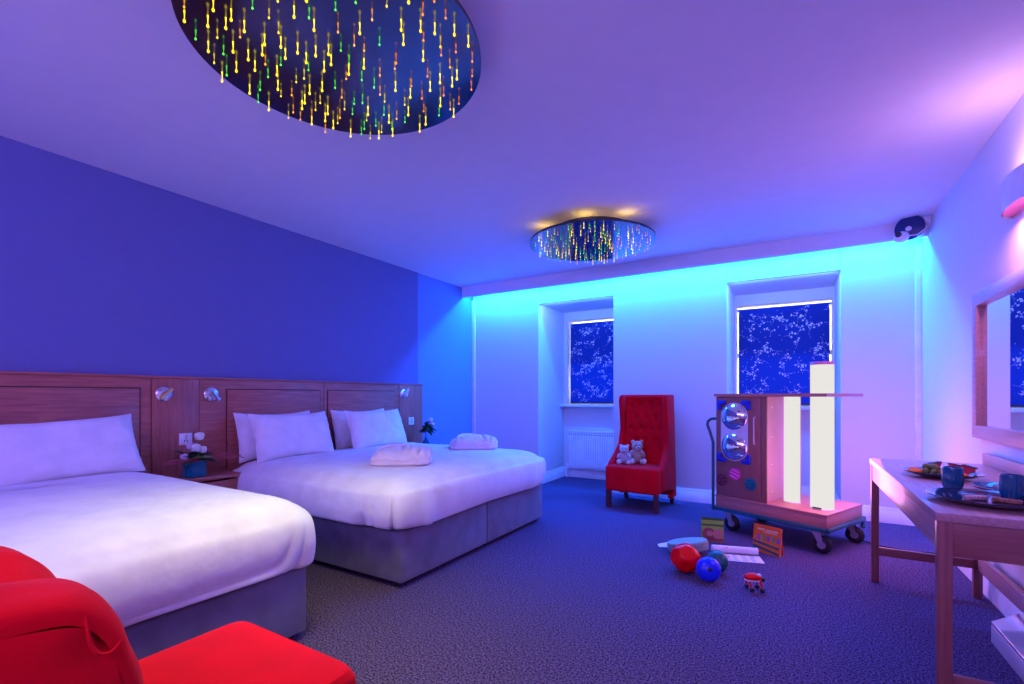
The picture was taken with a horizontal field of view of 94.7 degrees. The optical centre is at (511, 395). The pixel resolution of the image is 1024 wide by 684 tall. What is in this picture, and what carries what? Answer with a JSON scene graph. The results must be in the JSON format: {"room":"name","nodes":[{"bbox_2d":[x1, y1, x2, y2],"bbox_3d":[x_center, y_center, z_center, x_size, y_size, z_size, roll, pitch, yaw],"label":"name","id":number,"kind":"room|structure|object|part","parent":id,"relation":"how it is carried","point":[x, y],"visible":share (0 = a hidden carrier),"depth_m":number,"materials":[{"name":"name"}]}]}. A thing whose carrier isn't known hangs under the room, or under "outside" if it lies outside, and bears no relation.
{"room":"hotel room","nodes":[
{"label":"hotel room","id":0,"kind":"room"},
{"bbox_2d":[0,136,472,444],"bbox_3d":[-2.182,-0.165,4.046,0.150,2.630,8.120,0,0,31],"label":"wall","id":1,"kind":"structure","parent":0,"point":[102,271],"depth_m":3.56,"materials":[{"name":"blue paint"}]},
{"bbox_2d":[0,371,422,475],"bbox_3d":[-2.259,0.504,3.719,0.053,1.292,4.580,0,0,31],"label":"headboard","id":2,"kind":"object","parent":1,"relation":"attached to","point":[25,397],"visible":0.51,"depth_m":3.43,"materials":[{"name":"brown wood"}]},
{"bbox_3d":[-2.969,0.500,2.483,0.009,1.100,1.694,0,0,31],"label":"panel","id":3,"kind":"part","parent":2,"relation":"part of","materials":[{"name":"brown wood"}]},
{"bbox_2d":[155,387,173,401],"bbox_3d":[-2.436,-0.013,3.318,0.061,0.108,0.108,0,0,31],"label":"light","id":4,"kind":"object","parent":2,"relation":"attached to","point":[163,394],"visible":1,"depth_m":3.31,"materials":[{"name":"silver metal"}]},
{"bbox_3d":[-2.422,0.514,3.406,0.005,1.272,0.304,0,0,31],"label":"panel","id":5,"kind":"part","parent":2,"relation":"part of","materials":[{"name":"brown wood"}]},
{"bbox_2d":[179,433,191,444],"bbox_3d":[-2.386,0.315,3.451,0.011,0.086,0.086,0,0,31],"label":"power socket","id":6,"kind":"object","parent":2,"relation":"attached to","point":[184,438],"visible":0.91,"depth_m":3.44,"materials":[{"name":"white plastic"}]},
{"bbox_3d":[-2.259,-0.134,3.719,0.052,0.017,4.580,0,0,31],"label":"rail","id":7,"kind":"part","parent":2,"relation":"part of","materials":[{"name":"brown wood"}]},
{"bbox_2d":[203,387,220,400],"bbox_3d":[-2.272,-0.013,3.587,0.068,0.108,0.108,0,0,31],"label":"light","id":8,"kind":"object","parent":2,"relation":"attached to","point":[210,394],"visible":1,"depth_m":3.58,"materials":[{"name":"silver metal"}]},
{"bbox_3d":[-2.022,0.500,4.073,0.009,1.100,0.844,0,0,31],"label":"panel","id":9,"kind":"part","parent":2,"relation":"part of","materials":[{"name":"brown wood"}]},
{"bbox_3d":[-1.536,0.500,4.889,0.009,1.100,0.874,0,0,31],"label":"panel","id":10,"kind":"part","parent":2,"relation":"part of","materials":[{"name":"brown wood"}]},
{"bbox_2d":[400,388,408,397],"bbox_3d":[-1.214,-0.031,5.367,0.065,0.113,0.108,0,0,31],"label":"light","id":11,"kind":"object","parent":2,"relation":"attached to","point":[403,393],"visible":1,"depth_m":5.36,"materials":[{"name":"silver metal"}]},
{"bbox_3d":[-1.235,-0.028,5.379,0.016,0.108,0.108,0,0,31],"label":"plate","id":12,"kind":"part","parent":11,"relation":"part of","materials":[{"name":"silver metal"}]},
{"bbox_3d":[-1.174,0.514,5.501,0.005,1.272,0.388,0,0,31],"label":"panel","id":13,"kind":"part","parent":2,"relation":"part of","materials":[{"name":"brown wood"}]},
{"bbox_2d":[409,417,413,424],"bbox_3d":[-1.171,0.290,5.492,0.011,0.086,0.086,0,0,31],"label":"power socket","id":14,"kind":"object","parent":2,"relation":"attached to","point":[411,419],"visible":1,"depth_m":5.49,"materials":[{"name":"white plastic"}]},
{"bbox_2d":[462,223,927,297],"bbox_3d":[1.436,-1.410,5.246,4.840,0.140,0.145,0,0,31],"label":"trim","id":15,"kind":"structure","parent":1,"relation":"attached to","point":[885,233],"depth_m":4.85,"materials":[{"name":"white paint"}]},
{"bbox_2d":[0,0,1023,286],"bbox_3d":[-0.064,-1.540,2.727,5.240,0.120,8.420,0,0,31],"label":"ceiling","id":16,"kind":"structure","parent":0,"point":[707,125],"depth_m":2.59,"materials":[{"name":"white paint"}]},
{"bbox_2d":[171,0,480,138],"bbox_3d":[-0.680,-1.391,1.885,1.111,0.175,1.111,0,0,-16],"label":"ceiling light","id":17,"kind":"object","parent":16,"relation":"attached to","point":[369,67],"visible":1,"depth_m":1.87,"materials":[{"name":"black plastic"}]},
{"bbox_2d":[530,216,655,263],"bbox_3d":[0.715,-1.401,4.242,1.111,0.156,1.111,0,0,-27],"label":"ceiling light","id":18,"kind":"object","parent":16,"relation":"attached to","point":[592,238],"visible":1,"depth_m":4.11,"materials":[{"name":"multicoloured glass"}]},
{"bbox_2d":[893,215,930,242],"bbox_3d":[3.334,-1.387,3.927,0.226,0.215,0.235,0,0,-39],"label":"projector","id":19,"kind":"object","parent":16,"relation":"attached to","point":[913,227],"visible":0.98,"depth_m":3.90,"materials":[{"name":"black plastic"}]},
{"bbox_2d":[893,231,909,242],"bbox_3d":[3.246,-1.325,3.936,0.090,0.090,0.110,0,0,-39],"label":"lamp","id":20,"kind":"object","parent":19,"relation":"attached to","point":[900,236],"depth_m":3.91,"materials":[{"name":"white plastic"}]},
{"bbox_2d":[290,476,1023,683],"bbox_3d":[-0.064,1.200,2.727,5.240,0.100,8.420,0,0,31],"label":"floor","id":21,"kind":"structure","parent":0,"point":[585,591],"depth_m":2.52,"materials":[{"name":"carpet"}]},
{"bbox_2d":[0,546,355,683],"bbox_3d":[-0.888,0.721,0.984,0.629,0.859,0.948,0,0,31],"label":"velvet armchair","id":22,"kind":"object","parent":21,"relation":"on","point":[53,630],"visible":1,"depth_m":0.80,"materials":[{"name":"red fabric"}]},
{"bbox_3d":[-0.962,0.650,0.925,0.560,0.640,0.230,0,0,31],"label":"backrest","id":23,"kind":"part","parent":22,"relation":"part of","materials":[{"name":"red fabric"}]},
{"bbox_3d":[-0.756,0.839,1.163,0.560,0.282,0.505,0,0,31],"label":"seat","id":24,"kind":"part","parent":22,"relation":"part of","materials":[{"name":"red fabric"}]},
{"bbox_2d":[167,469,240,488],"bbox_3d":[-2.256,0.860,3.374,0.302,0.580,0.550,0,0,31],"label":"bedside table","id":25,"kind":"object","parent":21,"relation":"on","point":[221,477],"visible":0.16,"depth_m":3.43,"materials":[{"name":"brown wood"}]},
{"bbox_2d":[162,432,243,477],"bbox_3d":[-2.171,0.413,3.324,0.425,0.314,0.375,0,0,-16],"label":"flower arrangement","id":26,"kind":"object","parent":25,"relation":"on","point":[194,462],"visible":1,"depth_m":3.30,"materials":[{"name":"teal plant"}]},
{"bbox_3d":[-2.150,0.680,3.311,0.018,0.140,0.490,0,0,31],"label":"drawer","id":27,"kind":"part","parent":25,"relation":"part of","materials":[{"name":"brown wood"}]},
{"bbox_2d":[124,567,305,659],"bbox_3d":[-2.104,0.873,2.135,1.820,0.555,1.349,0,0,31],"label":"bed","id":28,"kind":"object","parent":21,"relation":"on","point":[277,604],"visible":0.25,"depth_m":1.96,"materials":[{"name":"grey fabric"}]},
{"bbox_2d":[0,472,315,626],"bbox_3d":[-2.058,0.629,2.107,1.873,0.352,1.518,0,0,31],"label":"duvet","id":29,"kind":"object","parent":28,"relation":"on","point":[149,545],"visible":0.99,"depth_m":1.85,"materials":[{"name":"white fabric"}]},
{"bbox_2d":[0,414,145,486],"bbox_3d":[-2.606,0.316,2.716,0.237,0.402,0.796,0,0,29],"label":"pillow","id":30,"kind":"object","parent":29,"relation":"on","point":[34,452],"visible":0.98,"depth_m":2.69,"materials":[{"name":"white fabric"}]},
{"bbox_2d":[311,483,541,585],"bbox_3d":[-0.969,0.873,4.042,1.820,0.555,1.829,0,0,31],"label":"bed","id":31,"kind":"object","parent":21,"relation":"on","point":[402,555],"visible":0.38,"depth_m":3.09,"materials":[{"name":"grey fabric"}]},
{"bbox_2d":[229,442,545,529],"bbox_3d":[-0.931,0.642,3.997,1.873,0.335,2.005,0,0,31],"label":"duvet","id":32,"kind":"object","parent":31,"relation":"on","point":[340,485],"visible":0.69,"depth_m":3.18,"materials":[{"name":"white fabric"}]},
{"bbox_2d":[233,410,309,462],"bbox_3d":[-1.962,0.325,3.950,0.204,0.391,0.681,0,0,30],"label":"pillow","id":33,"kind":"object","parent":32,"relation":"on","point":[247,447],"visible":0.23,"depth_m":3.68,"materials":[{"name":"white fabric"}]},
{"bbox_2d":[247,411,333,463],"bbox_3d":[-1.781,0.321,3.865,0.224,0.376,0.700,0,0,31],"label":"pillow","id":34,"kind":"object","parent":32,"relation":"on","point":[275,436],"visible":0.99,"depth_m":3.74,"materials":[{"name":"white fabric"}]},
{"bbox_2d":[330,408,383,448],"bbox_3d":[-1.506,0.325,4.726,0.205,0.391,0.682,0,0,29],"label":"pillow","id":35,"kind":"object","parent":32,"relation":"on","point":[342,435],"visible":0.31,"depth_m":4.46,"materials":[{"name":"white fabric"}]},
{"bbox_2d":[344,409,406,448],"bbox_3d":[-1.323,0.321,4.640,0.232,0.376,0.707,0,0,34],"label":"pillow","id":36,"kind":"object","parent":32,"relation":"on","point":[376,428],"visible":0.96,"depth_m":4.51,"materials":[{"name":"white fabric"}]},
{"bbox_2d":[370,444,432,465],"bbox_3d":[-0.794,0.416,3.402,0.438,0.136,0.344,0,0,-7],"label":"bathrobe","id":37,"kind":"object","parent":32,"relation":"on","point":[389,454],"visible":1,"depth_m":3.26,"materials":[{"name":"white fabric"}]},
{"bbox_2d":[450,433,497,449],"bbox_3d":[-0.349,0.416,4.376,0.466,0.136,0.357,0,0,-7],"label":"bathrobe","id":38,"kind":"object","parent":32,"relation":"on","point":[464,441],"visible":0.99,"depth_m":4.23,"materials":[{"name":"white fabric"}]},
{"bbox_2d":[606,395,676,513],"bbox_3d":[1.354,0.568,4.972,0.596,1.165,0.590,0,0,34],"label":"chair","id":39,"kind":"object","parent":21,"relation":"on","point":[650,419],"visible":0.84,"depth_m":4.95,"materials":[{"name":"red fabric"}]},
{"bbox_3d":[1.005,1.060,4.896,0.046,0.180,0.044,0,0,34],"label":"leg","id":40,"kind":"part","parent":39,"relation":"part of","materials":[{"name":"brown wood"}]},
{"bbox_2d":[617,444,630,464],"bbox_3d":[1.176,0.615,4.960,0.149,0.207,0.163,0,0,17],"label":"teddy bear","id":41,"kind":"object","parent":39,"relation":"on","point":[623,457],"visible":0.99,"depth_m":4.96},
{"bbox_3d":[1.334,0.845,4.943,0.554,0.260,0.520,0,0,34],"label":"seat","id":42,"kind":"part","parent":39,"relation":"part of","materials":[{"name":"red fabric"}]},
{"bbox_2d":[629,440,646,464],"bbox_3d":[1.316,0.592,4.970,0.184,0.253,0.200,0,0,7],"label":"teddy bear","id":43,"kind":"object","parent":39,"relation":"on","point":[637,453],"visible":0.94,"depth_m":4.97},
{"bbox_3d":[1.459,0.517,5.126,0.491,1.065,0.208,0,0,34],"label":"backrest","id":44,"kind":"part","parent":39,"relation":"part of","materials":[{"name":"red fabric"}]},
{"bbox_3d":[1.411,1.060,4.619,0.046,0.180,0.044,0,0,34],"label":"leg","id":45,"kind":"part","parent":39,"relation":"part of","materials":[{"name":"brown wood"}]},
{"bbox_2d":[658,542,667,546],"bbox_3d":[1.169,1.139,3.623,0.090,0.021,0.070,0,0,6],"label":"paper sheet","id":46,"kind":"object","parent":21,"relation":"on","point":[665,543],"visible":0.75,"depth_m":3.62,"materials":[{"name":"white paper"}]},
{"bbox_2d":[670,543,700,572],"bbox_3d":[1.135,1.058,3.089,0.186,0.187,0.188,0,0,31],"label":"ball","id":47,"kind":"object","parent":21,"relation":"on","point":[684,556],"visible":0.94,"depth_m":3.03,"materials":[{"name":"red plastic"}]},
{"bbox_2d":[667,537,708,551],"bbox_3d":[1.286,1.091,3.453,0.284,0.120,0.286,0,0,-37],"label":"cushion","id":48,"kind":"object","parent":21,"relation":"on","point":[700,544],"visible":0.69,"depth_m":3.40,"materials":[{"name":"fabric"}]},
{"bbox_2d":[696,557,720,581],"bbox_3d":[1.223,1.078,2.938,0.148,0.144,0.114,0,0,15],"label":"ball","id":49,"kind":"object","parent":21,"relation":"on","point":[708,569],"visible":1,"depth_m":2.90,"materials":[{"name":"blue plastic"}]},
{"bbox_2d":[701,517,723,542],"bbox_3d":[1.592,1.059,3.753,0.166,0.186,0.061,0,0,19],"label":"picture book","id":50,"kind":"object","parent":21,"relation":"on","point":[712,529],"visible":0.91,"depth_m":3.73,"materials":[{"name":"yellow paper"}]},
{"bbox_2d":[702,527,723,541],"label":"picture","id":51,"kind":"object","parent":50,"relation":"attached to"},
{"bbox_2d":[707,529,722,538],"bbox_3d":[1.602,1.087,3.726,0.122,0.078,0.003,0,-10,19],"label":"picture","id":52,"kind":"object","parent":50,"relation":"attached to","point":[718,534],"depth_m":3.72},
{"bbox_2d":[707,550,728,572],"bbox_3d":[1.336,1.079,3.074,0.113,0.142,0.146,0,0,-29],"label":"ball","id":53,"kind":"object","parent":21,"relation":"on","point":[718,555],"visible":0.51,"depth_m":3.03,"materials":[{"name":"teal plastic"}]},
{"bbox_2d":[711,545,764,563],"bbox_3d":[1.603,1.123,3.372,0.320,0.054,0.202,0,0,15],"label":"pad","id":54,"kind":"object","parent":21,"relation":"on","point":[734,550],"visible":0.91,"depth_m":3.39,"materials":[{"name":"white paper"}]},
{"bbox_2d":[744,573,764,592],"bbox_3d":[1.433,1.099,2.793,0.117,0.103,0.082,0,0,11],"label":"toy","id":55,"kind":"object","parent":21,"relation":"on","point":[750,577],"visible":1,"depth_m":2.77,"materials":[{"name":"red plastic"}]},
{"bbox_2d":[752,523,783,557],"bbox_3d":[1.870,1.052,3.453,0.052,0.200,0.201,0,0,-34],"label":"picture book","id":56,"kind":"object","parent":21,"relation":"on","point":[768,540],"visible":0.9,"depth_m":3.44,"materials":[{"name":"orange paper"}]},
{"bbox_2d":[706,417,865,553],"bbox_3d":[2.249,0.668,3.917,0.685,0.964,0.979,0,0,-34],"label":"trolley","id":57,"kind":"object","parent":21,"relation":"on","point":[821,543],"visible":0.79,"depth_m":3.68,"materials":[{"name":"metal"}]},
{"bbox_3d":[1.996,0.583,4.289,0.685,0.794,0.080,0,0,-34],"label":"push handle","id":58,"kind":"part","parent":57,"relation":"part of","materials":[{"name":"teal paint"}]},
{"bbox_2d":[714,393,862,528],"bbox_3d":[2.250,0.466,3.898,0.660,0.969,0.876,0,0,-34],"label":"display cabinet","id":59,"kind":"object","parent":57,"relation":"on","point":[766,413],"visible":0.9,"depth_m":3.80,"materials":[{"name":"brown wood"}]},
{"bbox_2d":[716,474,727,485],"bbox_3d":[1.788,0.715,4.026,0.017,0.100,0.100,0,0,-34],"label":"disc","id":60,"kind":"object","parent":59,"relation":"attached to","point":[721,479],"visible":1,"depth_m":4.02,"materials":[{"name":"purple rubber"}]},
{"bbox_2d":[717,400,750,464],"bbox_3d":[1.836,0.297,3.929,0.046,0.521,0.291,0,0,-34],"label":"board","id":61,"kind":"object","parent":59,"relation":"attached to","point":[734,417],"visible":1,"depth_m":3.91,"materials":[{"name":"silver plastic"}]},
{"bbox_2d":[721,434,746,459],"bbox_3d":[1.835,0.425,3.927,0.041,0.224,0.224,0,0,-34],"label":"mirror","id":62,"kind":"object","parent":61,"relation":"attached to","point":[733,446],"depth_m":3.91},
{"bbox_2d":[721,404,746,429],"bbox_3d":[1.835,0.175,3.927,0.041,0.224,0.224,0,0,-34],"label":"mirror","id":63,"kind":"object","parent":61,"relation":"on","point":[733,416],"depth_m":3.91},
{"bbox_2d":[729,468,740,479],"bbox_3d":[1.853,0.650,3.931,0.014,0.100,0.100,0,0,-34],"label":"disc","id":64,"kind":"object","parent":59,"relation":"attached to","point":[734,473],"visible":1,"depth_m":3.92,"materials":[{"name":"plastic"}]},
{"bbox_3d":[1.879,0.428,3.923,0.018,0.834,0.384,0,0,-34],"label":"door","id":65,"kind":"part","parent":59,"relation":"part of","materials":[{"name":"brown wood"}]},
{"bbox_2d":[744,478,756,490],"bbox_3d":[1.928,0.715,3.819,0.017,0.100,0.100,0,0,-34],"label":"disc","id":66,"kind":"object","parent":59,"relation":"attached to","point":[750,484],"visible":1,"depth_m":3.81,"materials":[{"name":"teal plastic"}]},
{"bbox_3d":[1.944,0.280,3.787,0.029,0.229,0.010,0,0,-34],"label":"handle","id":67,"kind":"part","parent":59,"relation":"part of","materials":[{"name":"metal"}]},
{"bbox_3d":[2.260,0.858,3.901,0.632,0.016,0.870,0,0,-34],"label":"board","id":68,"kind":"part","parent":59,"relation":"part of","materials":[{"name":"brown wood"}]},
{"bbox_2d":[783,397,800,503],"bbox_3d":[2.247,0.428,3.788,0.120,0.844,0.120,0,0,-34],"label":"tube","id":69,"kind":"object","parent":59,"relation":"in","point":[791,404],"visible":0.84,"depth_m":3.74,"materials":[{"name":"plastic"}]},
{"bbox_3d":[2.496,0.427,4.092,0.015,0.845,0.012,0,0,-34],"label":"post","id":70,"kind":"part","parent":59,"relation":"part of","materials":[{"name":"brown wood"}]},
{"bbox_2d":[810,361,834,510],"bbox_3d":[2.339,0.295,3.563,0.170,1.109,0.160,0,0,-34],"label":"tube","id":71,"kind":"object","parent":59,"relation":"in","point":[821,372],"visible":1,"depth_m":3.50,"materials":[{"name":"plastic"}]},
{"bbox_3d":[2.259,0.965,3.902,0.660,0.030,0.905,0,0,-34],"label":"frame","id":72,"kind":"part","parent":57,"relation":"part of","materials":[{"name":"teal paint"}]},
{"bbox_2d":[870,453,1023,683],"bbox_3d":[2.076,0.739,2.139,0.552,0.823,1.620,0,0,31],"label":"writing desk","id":73,"kind":"object","parent":21,"relation":"on","point":[962,535],"visible":0.88,"depth_m":1.64,"materials":[{"name":"brown wood"}]},
{"bbox_3d":[2.256,0.785,2.934,0.038,0.730,0.038,0,0,31],"label":"leg","id":74,"kind":"part","parent":73,"relation":"part of","materials":[{"name":"brown wood"}]},
{"bbox_2d":[902,467,985,478],"bbox_3d":[2.076,0.377,2.279,0.300,0.027,0.300,0,0,31],"label":"plate","id":75,"kind":"object","parent":73,"relation":"on","point":[977,474],"visible":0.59,"depth_m":2.23,"materials":[{"name":"white ceramic"}]},
{"bbox_2d":[908,467,922,472],"bbox_3d":[1.997,0.366,2.339,0.069,0.026,0.030,0,0,11],"label":"slice","id":76,"kind":"object","parent":75,"relation":"on","point":[914,469],"visible":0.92,"depth_m":2.33,"materials":[{"name":"orange food"}]},
{"bbox_2d":[922,468,928,472],"bbox_3d":[2.020,0.365,2.306,0.025,0.030,0.025,0,0,-8],"label":"grape","id":77,"kind":"object","parent":75,"relation":"on","point":[924,470],"visible":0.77,"depth_m":2.30,"materials":[{"name":"green food"}]},
{"bbox_2d":[930,469,936,473],"bbox_3d":[2.037,0.365,2.279,0.029,0.027,0.024,0,0,-31],"label":"grape","id":78,"kind":"object","parent":75,"relation":"on","point":[933,471],"visible":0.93,"depth_m":2.27,"materials":[{"name":"green food"}]},
{"bbox_2d":[933,464,939,469],"bbox_3d":[2.049,0.344,2.281,0.025,0.027,0.028,0,0,-4],"label":"grape","id":79,"kind":"object","parent":78,"relation":"on","point":[935,466],"visible":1,"depth_m":2.27,"materials":[{"name":"green food"}]},
{"bbox_2d":[927,461,941,466],"bbox_3d":[2.102,0.350,2.346,0.053,0.052,0.023,0,0,6],"label":"watermelon wedge","id":80,"kind":"object","parent":75,"relation":"on","point":[938,463],"visible":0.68,"depth_m":2.34,"materials":[{"name":"red food"}]},
{"bbox_2d":[948,462,961,466],"bbox_3d":[2.139,0.350,2.277,0.053,0.053,0.023,0,0,26],"label":"watermelon wedge","id":81,"kind":"object","parent":75,"relation":"on","point":[949,464],"visible":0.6,"depth_m":2.27,"materials":[{"name":"red food"}]},
{"bbox_2d":[962,464,977,474],"bbox_3d":[2.149,0.349,2.217,0.023,0.053,0.052,0,0,-29],"label":"watermelon wedge","id":82,"kind":"object","parent":75,"relation":"on","point":[968,469],"visible":0.92,"depth_m":2.21,"materials":[{"name":"red food"}]},
{"bbox_3d":[1.456,0.785,1.592,0.038,0.730,0.038,0,0,31],"label":"leg","id":83,"kind":"part","parent":73,"relation":"part of","materials":[{"name":"brown wood"}]},
{"bbox_2d":[941,466,963,487],"bbox_3d":[1.816,0.342,1.945,0.071,0.097,0.071,0,0,31],"label":"tumbler","id":84,"kind":"object","parent":73,"relation":"on","point":[951,476],"visible":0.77,"depth_m":1.92,"materials":[{"name":"teal glass"}]},
{"bbox_2d":[925,487,1023,508],"bbox_3d":[1.715,0.377,1.708,0.330,0.027,0.330,0,0,31],"label":"plate","id":85,"kind":"object","parent":73,"relation":"on","point":[951,494],"visible":0.81,"depth_m":1.77,"materials":[{"name":"ceramic"}]},
{"bbox_2d":[963,495,987,499],"bbox_3d":[1.701,0.373,1.734,0.076,0.015,0.028,0,0,-4],"label":"biscuit","id":86,"kind":"object","parent":85,"relation":"on","point":[967,497],"visible":1,"depth_m":1.72,"materials":[{"name":"beige food"}]},
{"bbox_2d":[992,497,1022,504],"bbox_3d":[1.762,0.373,1.680,0.028,0.015,0.076,0,0,-34],"label":"biscuit","id":87,"kind":"object","parent":85,"relation":"on","point":[994,499],"visible":1,"depth_m":1.67,"materials":[{"name":"brown food"}]},
{"bbox_3d":[2.657,0.785,2.695,0.038,0.730,0.038,0,0,31],"label":"leg","id":88,"kind":"part","parent":73,"relation":"part of","materials":[{"name":"brown wood"}]},
{"bbox_2d":[970,482,998,490],"bbox_3d":[1.998,0.377,1.860,0.280,0.027,0.280,0,0,31],"label":"plate","id":89,"kind":"object","parent":73,"relation":"on","point":[980,485],"visible":0.27,"depth_m":1.97,"materials":[{"name":"ceramic"}]},
{"bbox_2d":[993,485,998,490],"bbox_3d":[1.966,0.369,1.885,0.056,0.022,0.040,0,0,11],"label":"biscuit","id":90,"kind":"object","parent":89,"relation":"on","point":[995,487],"visible":0.23,"depth_m":1.89,"materials":[{"name":"beige food"}]},
{"bbox_3d":[2.264,0.948,2.021,0.023,0.085,1.510,0,0,31],"label":"rail","id":91,"kind":"part","parent":73,"relation":"part of","materials":[{"name":"brown wood"}]},
{"bbox_2d":[998,473,1023,497],"bbox_3d":[1.860,0.342,1.756,0.071,0.097,0.071,0,0,31],"label":"tumbler","id":92,"kind":"object","parent":73,"relation":"on","point":[1010,485],"visible":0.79,"depth_m":1.74,"materials":[{"name":"teal glass"}]},
{"bbox_2d":[991,612,1023,681],"bbox_3d":[1.624,0.975,1.209,0.344,0.350,1.740,0,0,31],"label":"shelf","id":93,"kind":"object","parent":21,"relation":"on","point":[1007,633],"visible":1,"depth_m":1.59,"materials":[{"name":"white wood"}]},
{"bbox_3d":[-1.030,0.860,5.432,0.302,0.580,0.380,0,0,31],"label":"bedside table","id":94,"kind":"object","parent":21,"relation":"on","visible":0},
{"bbox_2d":[419,418,435,443],"bbox_3d":[-0.941,0.411,5.412,0.195,0.319,0.251,0,0,4],"label":"potted plant","id":95,"kind":"object","parent":94,"relation":"on","point":[426,428],"visible":0.98,"depth_m":5.39,"materials":[{"name":"green plant"}]},
{"bbox_2d":[473,238,920,507],"bbox_3d":[1.783,-0.165,5.828,4.840,2.630,1.000,0,0,31],"label":"wall","id":96,"kind":"structure","parent":0,"point":[675,331],"depth_m":5.19,"materials":[{"name":"white paint"}]},
{"bbox_2d":[471,300,475,433],"bbox_3d":[-0.540,-0.165,6.618,0.060,2.350,0.020,0,0,31],"label":"trim","id":97,"kind":"structure","parent":96,"relation":"attached to","point":[473,302],"depth_m":6.61,"materials":[{"name":"white paint"}]},
{"bbox_2d":[560,320,612,407],"bbox_3d":[1.248,-0.415,6.665,1.475,1.870,0.570,0,0,31],"label":"window","id":98,"kind":"structure","parent":96,"relation":"in","point":[603,405],"depth_m":6.60,"materials":[{"name":"white paint"}]},
{"bbox_3d":[1.176,0.138,6.527,0.998,0.035,0.260,0,0,31],"label":"sill","id":99,"kind":"part","parent":98,"relation":"part of","materials":[{"name":"white paint"}]},
{"bbox_2d":[571,320,612,402],"bbox_3d":[1.211,-0.470,6.602,0.833,1.145,0.042,0,0,31],"label":"roller blind","id":100,"kind":"object","parent":98,"relation":"attached to","point":[591,342],"visible":0.83,"depth_m":6.63,"materials":[{"name":"blue fabric"}]},
{"bbox_3d":[1.248,-0.465,6.665,0.875,1.170,0.050,0,0,31],"label":"frame","id":101,"kind":"part","parent":98,"relation":"part of","materials":[{"name":"white paint"}]},
{"bbox_2d":[566,430,612,476],"bbox_3d":[1.107,0.818,6.520,0.780,0.664,0.103,0,0,31],"label":"radiator","id":102,"kind":"object","parent":96,"relation":"attached to","point":[593,450],"visible":0.8,"depth_m":6.49,"materials":[{"name":"white metal"}]},
{"bbox_2d":[542,466,914,525],"bbox_3d":[1.727,1.080,5.735,4.840,0.140,0.818,0,0,31],"label":"baseboard","id":103,"kind":"structure","parent":96,"relation":"attached to","point":[886,514],"depth_m":5.15,"materials":[{"name":"white paint"}]},
{"bbox_2d":[737,301,834,410],"bbox_3d":[3.165,-0.415,5.524,1.557,1.870,0.570,0,0,31],"label":"window","id":104,"kind":"structure","parent":96,"relation":"in","point":[803,407],"depth_m":5.74,"materials":[{"name":"white paint"}]},
{"bbox_2d":[739,302,829,404],"bbox_3d":[3.127,-0.470,5.461,0.911,1.145,0.042,0,0,31],"label":"roller blind","id":105,"kind":"object","parent":104,"relation":"attached to","point":[778,345],"visible":0.76,"depth_m":5.45,"materials":[{"name":"blue fabric"}]},
{"bbox_3d":[3.086,0.138,5.390,0.985,0.035,0.260,0,0,31],"label":"sill","id":106,"kind":"part","parent":104,"relation":"part of","materials":[{"name":"white paint"}]},
{"bbox_2d":[915,243,921,460],"bbox_3d":[3.575,-0.165,4.153,0.045,2.350,0.045,0,0,31],"label":"trim","id":107,"kind":"structure","parent":96,"relation":"attached to","point":[918,246],"depth_m":4.14,"materials":[{"name":"white paint"}]},
{"bbox_2d":[863,540,934,553],"bbox_3d":[2.914,1.028,3.402,0.337,0.244,0.951,0,0,-10],"label":"power cable","id":108,"kind":"object","parent":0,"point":[863,540],"visible":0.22,"depth_m":3.55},
{"bbox_2d":[921,94,1023,589],"bbox_3d":[2.105,-0.165,1.493,0.150,2.630,8.120,0,0,31],"label":"wall","id":109,"kind":"structure","parent":0,"point":[968,247],"depth_m":3.13,"materials":[{"name":"white paint"}]},
{"bbox_2d":[957,566,1021,616],"bbox_3d":[1.776,1.077,1.107,0.020,0.145,7.120,0,0,31],"label":"baseboard","id":110,"kind":"structure","parent":109,"relation":"attached to","point":[1003,604],"depth_m":2.56,"materials":[{"name":"white paint"}]},
{"bbox_2d":[972,267,1023,448],"bbox_3d":[2.366,-0.180,2.112,0.035,0.860,1.750,0,0,31],"label":"wall mirror","id":111,"kind":"object","parent":109,"relation":"attached to","point":[998,309],"visible":1,"depth_m":2.54,"materials":[{"name":"brown wood"}]},
{"bbox_3d":[2.374,-0.180,2.107,0.004,0.714,1.604,0,0,31],"label":"glass","id":112,"kind":"part","parent":111,"relation":"part of","materials":[{"name":"mirror"}]},
{"bbox_2d":[1001,162,1023,218],"bbox_3d":[2.414,-0.985,2.241,0.085,0.150,0.480,0,0,31],"label":"wall light","id":113,"kind":"object","parent":109,"relation":"attached to","point":[1012,187],"visible":1,"depth_m":2.25,"materials":[{"name":"white glass"}]},
{"bbox_2d":[1003,196,1023,216],"bbox_3d":[2.415,-0.924,2.240,0.081,0.004,0.472,0,0,31],"label":"diffuser","id":114,"kind":"object","parent":113,"relation":"attached to","point":[1013,204],"depth_m":2.29,"materials":[{"name":"white plastic"}]}
]}

